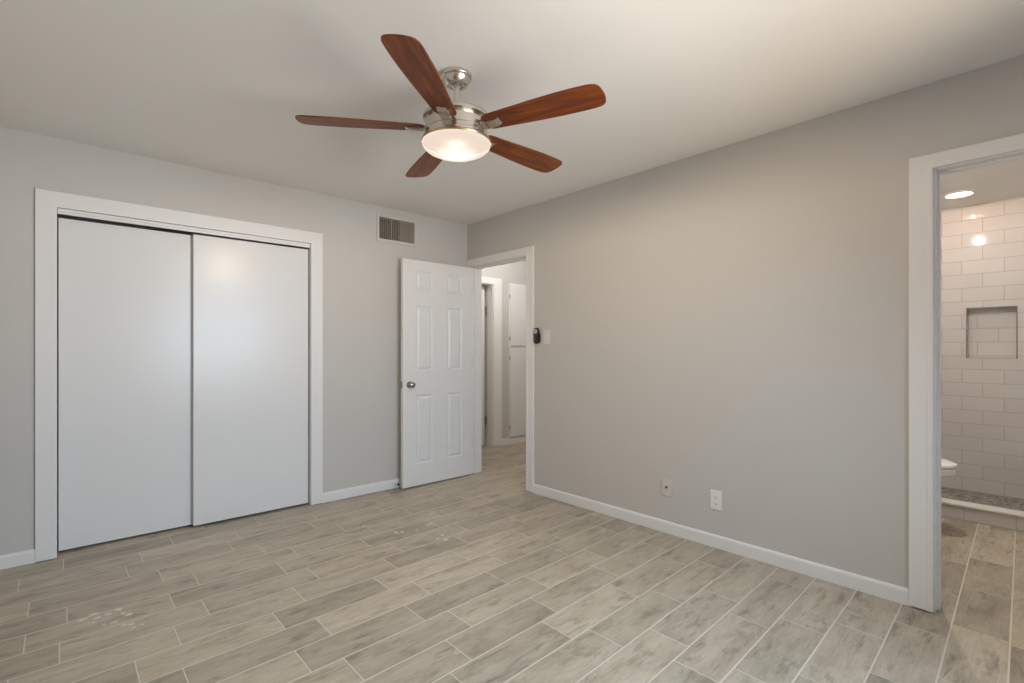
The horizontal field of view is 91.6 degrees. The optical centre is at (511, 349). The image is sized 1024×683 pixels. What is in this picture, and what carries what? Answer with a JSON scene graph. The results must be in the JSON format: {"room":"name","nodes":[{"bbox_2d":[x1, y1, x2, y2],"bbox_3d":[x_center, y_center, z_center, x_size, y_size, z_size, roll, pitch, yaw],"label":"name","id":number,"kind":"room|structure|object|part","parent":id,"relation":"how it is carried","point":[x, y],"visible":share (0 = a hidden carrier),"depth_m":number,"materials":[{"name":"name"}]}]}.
{"room":"empty bedroom","nodes":[
{"label":"empty bedroom","id":0,"kind":"room"},
{"bbox_2d":[57,212,304,524],"bbox_3d":[-2.200,-0.012,4.344,3.360,2.440,0.100,0,0,-42],"label":"wall","id":1,"kind":"structure","parent":0,"point":[58,215],"depth_m":3.61,"materials":[{"name":"grey paint"}]},
{"bbox_2d":[0,126,466,554],"bbox_3d":[-1.722,-0.012,3.819,3.360,2.440,0.120,0,0,-42],"label":"wall","id":2,"kind":"structure","parent":0,"point":[362,273],"depth_m":3.67,"materials":[{"name":"grey paint"}]},
{"bbox_2d":[58,218,192,550],"bbox_3d":[-2.432,0.204,3.208,0.722,1.979,0.033,0,0,-42],"label":"door","id":3,"kind":"structure","parent":2,"relation":"in","point":[125,294],"depth_m":3.16,"materials":[{"name":"white wood"}]},
{"bbox_2d":[35,188,322,561],"bbox_3d":[-2.143,0.144,3.426,1.639,2.124,0.136,0,0,-42],"label":"trim","id":4,"kind":"structure","parent":2,"relation":"attached to","point":[47,202],"depth_m":2.88,"materials":[{"name":"white wood"}]},
{"bbox_2d":[58,208,309,247],"bbox_3d":[-2.143,-0.811,3.427,1.453,0.032,0.114,0,0,-42],"label":"trim","id":5,"kind":"structure","parent":2,"relation":"attached to","point":[60,211],"depth_m":3.29,"materials":[{"name":"white wood"}]},
{"bbox_2d":[0,478,400,569],"bbox_3d":[-1.684,1.168,3.763,3.341,0.077,0.014,0,0,-42],"label":"baseboard","id":6,"kind":"structure","parent":2,"relation":"attached to","point":[16,559],"depth_m":3.99,"materials":[{"name":"white wood"}]},
{"bbox_2d":[193,234,307,525],"bbox_3d":[-1.886,0.204,3.648,0.768,1.981,0.033,0,0,-42],"label":"door","id":7,"kind":"structure","parent":2,"relation":"in","point":[250,299],"depth_m":3.60,"materials":[{"name":"white wood"}]},
{"bbox_2d":[376,213,416,246],"bbox_3d":[-1.049,-1.051,4.423,0.392,0.238,0.123,0,0,-42],"label":"air vent","id":8,"kind":"object","parent":2,"relation":"in","point":[389,231],"visible":1,"depth_m":4.41,"materials":[{"name":"white metal"}]},
{"bbox_2d":[482,260,525,438],"bbox_3d":[-0.150,-0.012,6.385,2.180,2.440,0.120,0,0,-42],"label":"wall","id":9,"kind":"structure","parent":0,"point":[515,272],"depth_m":6.37,"materials":[{"name":"grey paint"}]},
{"bbox_2d":[482,286,486,444],"bbox_3d":[-0.614,0.198,6.052,0.768,1.995,0.049,0,0,-42],"label":"door","id":10,"kind":"structure","parent":9,"relation":"in","point":[484,308],"depth_m":6.27,"materials":[{"name":"white wood"}]},
{"bbox_3d":[-0.630,0.198,6.046,0.735,1.995,0.035,0,0,-42],"label":"panel","id":11,"kind":"part","parent":10,"relation":"part of","materials":[{"name":"white wood"}]},
{"bbox_2d":[482,276,501,446],"bbox_3d":[-0.568,0.153,6.030,1.015,2.106,0.193,0,0,-42],"label":"trim","id":12,"kind":"structure","parent":9,"relation":"attached to","point":[492,286],"depth_m":6.26,"materials":[{"name":"white wood"}]},
{"bbox_2d":[502,435,525,444],"bbox_3d":[0.284,1.168,6.689,1.129,0.077,0.014,0,0,-42],"label":"baseboard","id":13,"kind":"structure","parent":9,"relation":"attached to","point":[518,439],"depth_m":6.45,"materials":[{"name":"white wood"}]},
{"bbox_2d":[509,283,525,437],"bbox_3d":[0.112,0.133,6.505,0.361,1.990,0.054,0,0,-42],"label":"cupboard","id":14,"kind":"object","parent":9,"relation":"attached to","point":[517,292],"visible":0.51,"depth_m":6.47,"materials":[{"name":"white wood"}]},
{"bbox_3d":[0.104,0.545,6.513,0.336,1.146,0.020,0,0,-42],"label":"door","id":15,"kind":"part","parent":14,"relation":"part of","materials":[{"name":"white wood"}]},
{"bbox_3d":[0.104,-0.450,6.513,0.336,0.788,0.020,0,0,-42],"label":"door","id":16,"kind":"part","parent":14,"relation":"part of","materials":[{"name":"white wood"}]},
{"bbox_2d":[0,441,1023,682],"bbox_3d":[0.486,1.253,3.435,6.310,0.110,5.970,0,0,-42],"label":"floor","id":17,"kind":"structure","parent":0,"point":[480,577],"depth_m":2.36,"materials":[{"name":"beige tile"}]},
{"bbox_2d":[941,458,957,477],"bbox_3d":[2.633,0.782,3.490,0.420,0.849,0.734,0,0,-42],"label":"toilet","id":18,"kind":"object","parent":17,"relation":"on","point":[948,468],"visible":0.11,"depth_m":3.19,"materials":[{"name":"white ceramic"}]},
{"bbox_3d":[2.708,0.738,3.407,0.374,0.042,0.509,0,0,-42],"label":"lid","id":19,"kind":"part","parent":18,"relation":"part of","materials":[{"name":"white ceramic"}]},
{"bbox_2d":[941,498,1023,531],"bbox_3d":[3.288,1.151,3.498,0.124,0.112,1.604,0,0,-42],"label":"shower curb","id":20,"kind":"object","parent":17,"relation":"on","point":[1011,519],"visible":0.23,"depth_m":3.46,"materials":[{"name":"tile"}]},
{"bbox_2d":[0,0,1023,224],"bbox_3d":[0.516,-1.282,3.476,6.410,0.100,5.520,0,0,-42],"label":"ceiling","id":21,"kind":"structure","parent":0,"point":[221,86],"depth_m":2.23,"materials":[{"name":"paint"}]},
{"bbox_2d":[295,34,605,177],"bbox_3d":[-0.216,-1.051,2.265,1.264,0.362,1.308,0,0,-42],"label":"ceiling fan","id":22,"kind":"object","parent":21,"relation":"hanging from","point":[456,130],"visible":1,"depth_m":2.10,"materials":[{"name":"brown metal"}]},
{"bbox_3d":[-0.654,-0.985,2.169,0.540,0.006,0.142,0,10,-8],"label":"blade","id":23,"kind":"part","parent":22,"relation":"part of","materials":[{"name":"brown wood"}]},
{"bbox_3d":[-0.317,-0.985,1.824,0.142,0.006,0.540,10,2,10],"label":"blade","id":24,"kind":"part","parent":22,"relation":"part of","materials":[{"name":"brown wood"}]},
{"bbox_3d":[-0.430,-0.985,2.596,0.142,0.006,0.540,-11,5,-26],"label":"blade","id":25,"kind":"part","parent":22,"relation":"part of","materials":[{"name":"brown wood"}]},
{"bbox_3d":[-0.248,-0.896,2.228,0.305,0.052,0.305,0,0,-42],"label":"lamp shade","id":26,"kind":"part","parent":22,"relation":"part of","materials":[{"name":"white glass"}]},
{"bbox_3d":[0.045,-0.985,2.515,0.540,0.006,0.142,0,-10,-44],"label":"blade","id":27,"kind":"part","parent":22,"relation":"part of","materials":[{"name":"brown wood"}]},
{"bbox_3d":[0.115,-0.985,2.038,0.540,0.006,0.142,0,-10,28],"label":"blade","id":28,"kind":"part","parent":22,"relation":"part of","materials":[{"name":"brown wood"}]},
{"bbox_2d":[943,190,975,197],"bbox_3d":[3.529,-1.221,3.934,0.195,0.020,0.195,0,0,-42],"label":"recessed light","id":29,"kind":"object","parent":21,"relation":"in","point":[957,194],"visible":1,"depth_m":3.90,"materials":[{"name":"white"}]},
{"bbox_2d":[467,55,1023,588],"bbox_3d":[0.749,-0.012,3.688,0.120,2.440,5.520,0,0,-42],"label":"wall","id":30,"kind":"structure","parent":0,"point":[732,319],"depth_m":2.88,"materials":[{"name":"grey paint"}]},
{"bbox_2d":[401,258,471,488],"bbox_3d":[-0.673,0.202,4.579,0.774,1.992,0.165,0,0,-43],"label":"door","id":31,"kind":"structure","parent":30,"relation":"in","point":[436,298],"depth_m":4.53,"materials":[{"name":"white wood"}]},
{"bbox_3d":[-0.872,0.303,4.326,0.062,0.062,0.065,0,0,-43],"label":"knob","id":32,"kind":"part","parent":31,"relation":"part of","materials":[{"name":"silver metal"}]},
{"bbox_2d":[466,246,533,492],"bbox_3d":[-0.084,0.158,4.602,0.159,2.096,0.939,0,0,-42],"label":"trim","id":33,"kind":"structure","parent":30,"relation":"attached to","point":[527,253],"depth_m":4.59,"materials":[{"name":"white wood"}]},
{"bbox_2d":[534,328,540,343],"bbox_3d":[0.207,-0.119,4.172,0.029,0.136,0.062,0,0,-42],"label":"remote","id":34,"kind":"object","parent":30,"relation":"attached to","point":[537,336],"visible":1,"depth_m":4.16,"materials":[{"name":"black plastic"}]},
{"bbox_2d":[543,330,549,343],"bbox_3d":[0.284,-0.108,4.104,0.007,0.116,0.076,0,0,-42],"label":"light switch","id":35,"kind":"object","parent":30,"relation":"attached to","point":[546,333],"visible":1,"depth_m":4.10,"materials":[{"name":"white plastic"}]},
{"bbox_2d":[662,478,671,496],"bbox_3d":[1.019,0.910,3.290,0.015,0.112,0.074,0,0,-42],"label":"plate","id":36,"kind":"object","parent":30,"relation":"attached to","point":[666,484],"visible":1,"depth_m":3.29,"materials":[{"name":"grey plastic"}]},
{"bbox_2d":[710,489,721,510],"bbox_3d":[1.247,0.917,3.045,0.008,0.118,0.072,0,0,-42],"label":"power outlet","id":37,"kind":"object","parent":30,"relation":"attached to","point":[715,496],"visible":1,"depth_m":3.04,"materials":[{"name":"white plastic"}]},
{"bbox_2d":[533,484,911,606],"bbox_3d":[1.033,1.168,3.277,0.014,0.077,2.522,0,0,-42],"label":"baseboard","id":38,"kind":"structure","parent":30,"relation":"attached to","point":[898,594],"depth_m":2.90,"materials":[{"name":"white wood"}]},
{"bbox_2d":[909,133,1023,612],"bbox_3d":[2.221,0.146,2.068,0.159,2.119,0.885,0,0,-42],"label":"trim","id":39,"kind":"structure","parent":30,"relation":"attached to","point":[926,171],"depth_m":2.30,"materials":[{"name":"white wood"}]},
{"bbox_2d":[941,197,1023,498],"bbox_3d":[4.061,-0.012,4.201,0.190,2.440,1.820,0,0,-42],"label":"wall","id":40,"kind":"structure","parent":0,"point":[982,245],"depth_m":4.19,"materials":[{"name":"white tile"}]},
{"bbox_2d":[966,306,1017,358],"bbox_3d":[3.985,-0.143,4.144,0.008,0.430,0.309,0,0,-42],"label":"trim","id":41,"kind":"structure","parent":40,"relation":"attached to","point":[1001,306],"depth_m":4.03,"materials":[{"name":"silver metal"}]}
]}

